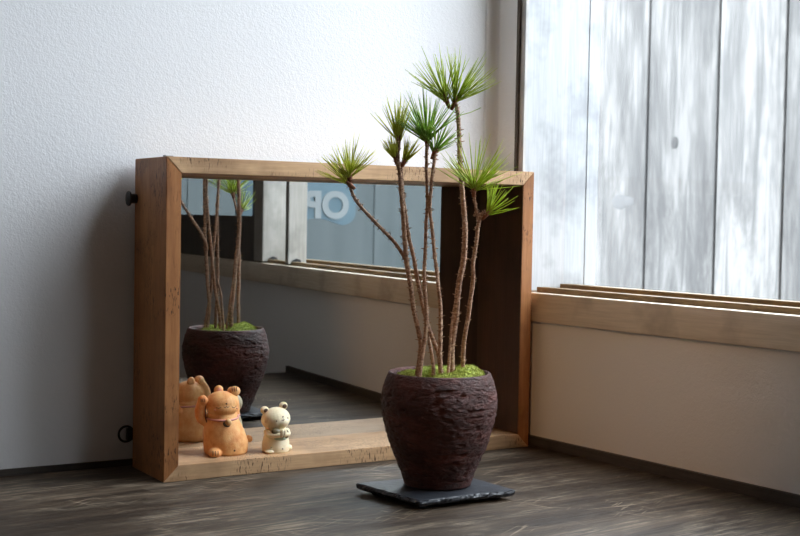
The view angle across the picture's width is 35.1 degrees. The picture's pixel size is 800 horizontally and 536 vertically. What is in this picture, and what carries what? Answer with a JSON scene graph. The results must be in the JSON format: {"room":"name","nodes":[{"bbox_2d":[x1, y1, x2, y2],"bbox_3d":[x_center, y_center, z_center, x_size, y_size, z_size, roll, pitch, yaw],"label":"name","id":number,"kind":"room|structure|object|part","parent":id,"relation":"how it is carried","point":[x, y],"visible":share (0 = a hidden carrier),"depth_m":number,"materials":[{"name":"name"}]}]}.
{"room":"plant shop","nodes":[
{"label":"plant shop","id":0,"kind":"room"},
{"bbox_2d":[0,0,500,468],"bbox_3d":[-0.847,-0.177,0.781,2.134,2.200,0.112,0,3,-30],"label":"wall","id":1,"kind":"structure","parent":0,"point":[89,89],"depth_m":1.09,"materials":[{"name":"white paint"}]},
{"bbox_2d":[0,458,132,476],"bbox_3d":[-0.783,0.172,0.777,2.017,0.006,0.002,0,3,-31],"label":"baseboard","id":2,"kind":"structure","parent":1,"relation":"attached to","point":[121,462],"depth_m":1.07,"materials":[{"name":"black wood"}]},
{"bbox_2d":[0,445,799,535],"bbox_3d":[-0.621,0.204,0.558,2.048,0.035,0.630,0,3,-33],"label":"floor","id":3,"kind":"structure","parent":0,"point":[556,493],"depth_m":0.96,"materials":[{"name":"brown wood"}]},
{"bbox_2d":[118,155,533,482],"bbox_3d":[-0.058,0.039,1.153,0.385,0.267,0.078,0,3,-32],"label":"mirror","id":4,"kind":"object","parent":3,"relation":"on","point":[268,280],"visible":0.95,"depth_m":1.16,"materials":[{"name":"brown wood"}]},
{"bbox_3d":[-0.229,-0.059,1.079,0.008,0.013,0.013,0,3,-32],"label":"hanging knob","id":5,"kind":"part","parent":4,"relation":"part of","materials":[{"name":"black metal"}]},
{"bbox_2d":[194,385,251,457],"bbox_3d":[-0.152,0.132,1.093,0.037,0.059,0.045,3,3,33],"label":"cat figurine","id":6,"kind":"object","parent":4,"relation":"in","point":[224,434],"visible":1,"depth_m":1.08,"materials":[{"name":"ceramic"}]},
{"bbox_2d":[260,402,291,453],"bbox_3d":[-0.108,0.139,1.105,0.026,0.043,0.028,2,2,15],"label":"bear figurine","id":7,"kind":"object","parent":4,"relation":"in","point":[275,420],"visible":1,"depth_m":1.10,"materials":[{"name":"beige ceramic"}]},
{"bbox_2d":[178,176,479,447],"bbox_3d":[-0.070,0.038,1.184,0.348,0.241,0.002,0,3,-32],"label":"mirror glass","id":8,"kind":"object","parent":4,"relation":"on","point":[290,293],"depth_m":1.17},
{"bbox_2d":[356,478,514,508],"bbox_3d":[0.029,0.176,0.999,0.095,0.008,0.085,-1,3,-36],"label":"tray","id":9,"kind":"object","parent":3,"relation":"on","point":[397,489],"depth_m":0.98,"materials":[{"name":"black stone"}]},
{"bbox_2d":[315,46,521,490],"bbox_3d":[0.015,-0.002,0.984,0.141,0.349,0.102,0,3,-32],"label":"potted plant","id":10,"kind":"object","parent":9,"relation":"on","point":[439,419],"visible":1,"depth_m":0.99,"materials":[{"name":"green plant"}]},
{"bbox_3d":[-0.017,-0.035,0.989,0.053,0.074,0.008,1,2,-8],"label":"stem","id":11,"kind":"part","parent":10,"relation":"part of","materials":[{"name":"brown plant"}]},
{"bbox_3d":[0.007,-0.009,0.991,0.028,0.191,0.008,2,2,18],"label":"stem","id":12,"kind":"part","parent":10,"relation":"part of","materials":[{"name":"brown plant"}]},
{"bbox_3d":[0.016,0.004,0.994,0.040,0.166,0.008,1,2,7],"label":"stem","id":13,"kind":"part","parent":10,"relation":"part of","materials":[{"name":"brown plant"}]},
{"bbox_3d":[0.020,-0.006,0.991,0.009,0.188,0.022,1,2,7],"label":"stem","id":14,"kind":"part","parent":10,"relation":"part of","materials":[{"name":"brown plant"}]},
{"bbox_3d":[0.023,0.058,1.001,0.011,0.058,0.007,-1,3,-36],"label":"stem","id":15,"kind":"part","parent":10,"relation":"part of","materials":[{"name":"brown plant"}]},
{"bbox_3d":[0.029,-0.001,0.991,0.019,0.178,0.010,2,3,31],"label":"stem","id":16,"kind":"part","parent":10,"relation":"part of","materials":[{"name":"brown plant"}]},
{"bbox_2d":[380,366,497,490],"bbox_3d":[0.030,0.127,1.005,0.094,0.090,0.093,-1,3,-36],"label":"pot","id":17,"kind":"object","parent":10,"relation":"attached to","point":[439,421],"depth_m":0.97,"materials":[{"name":"brown ceramic"}]},
{"bbox_3d":[0.041,0.054,1.001,0.011,0.062,0.006,-1,3,-36],"label":"stem","id":18,"kind":"part","parent":10,"relation":"part of","materials":[{"name":"brown plant"}]},
{"bbox_3d":[0.046,-0.025,1.002,0.016,0.215,0.012,0,2,-16],"label":"stem","id":19,"kind":"part","parent":10,"relation":"part of","materials":[{"name":"brown plant"}]},
{"bbox_3d":[0.058,0.020,0.999,0.022,0.132,0.008,3,3,37],"label":"stem","id":20,"kind":"part","parent":10,"relation":"part of","materials":[{"name":"brown plant"}]},
{"bbox_3d":[0.059,-0.049,0.990,0.011,0.030,0.006,-1,3,-43],"label":"stem","id":21,"kind":"part","parent":10,"relation":"part of","materials":[{"name":"brown plant"}]},
{"bbox_2d":[497,0,799,494],"bbox_3d":[0.778,-0.133,0.429,0.106,2.200,2.381,-1,3,-36],"label":"wall","id":22,"kind":"structure","parent":0,"point":[729,411],"depth_m":1.10,"materials":[{"name":"white paint"}]},
{"bbox_2d":[514,0,799,314],"bbox_3d":[0.623,-0.519,0.632,0.108,1.159,1.566,-1,3,-36],"label":"window","id":23,"kind":"structure","parent":22,"relation":"in","point":[558,51],"depth_m":1.27,"materials":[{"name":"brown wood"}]},
{"bbox_3d":[0.588,0.054,0.619,0.010,0.005,1.535,-1,3,-36],"label":"track rail","id":24,"kind":"part","parent":23,"relation":"part of","materials":[{"name":"brown wood"}]},
{"bbox_3d":[0.623,0.053,0.655,0.012,0.006,1.552,-1,3,-36],"label":"track rail","id":25,"kind":"part","parent":23,"relation":"part of","materials":[{"name":"brown wood"}]},
{"bbox_2d":[528,434,799,507],"bbox_3d":[0.247,0.177,1.071,0.004,0.009,0.548,-1,3,-36],"label":"baseboard","id":26,"kind":"structure","parent":22,"relation":"attached to","point":[769,494],"depth_m":1.09,"materials":[{"name":"black wood"}]},
{"bbox_2d":[531,292,799,351],"bbox_3d":[0.733,0.082,0.403,0.010,0.028,2.173,-1,3,-36],"label":"trim","id":27,"kind":"structure","parent":22,"relation":"attached to","point":[778,331],"depth_m":1.08,"materials":[{"name":"beige pale natural wood"}]},
{"label":"outside","id":28,"kind":"structure","parent":0,"visible":0},
{"bbox_3d":[2.013,0.951,2.139,3.882,0.060,8.000,-1,3,-36],"label":"ground","id":29,"kind":"structure","parent":28,"visible":0},
{"bbox_2d":[595,0,799,300],"bbox_3d":[0.691,0.073,2.542,0.072,1.614,2.380,-1,3,-36],"label":"fence","id":30,"kind":"object","parent":29,"relation":"on","point":[699,154],"visible":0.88,"depth_m":2.58,"materials":[{"name":"grey wood"}]}
]}

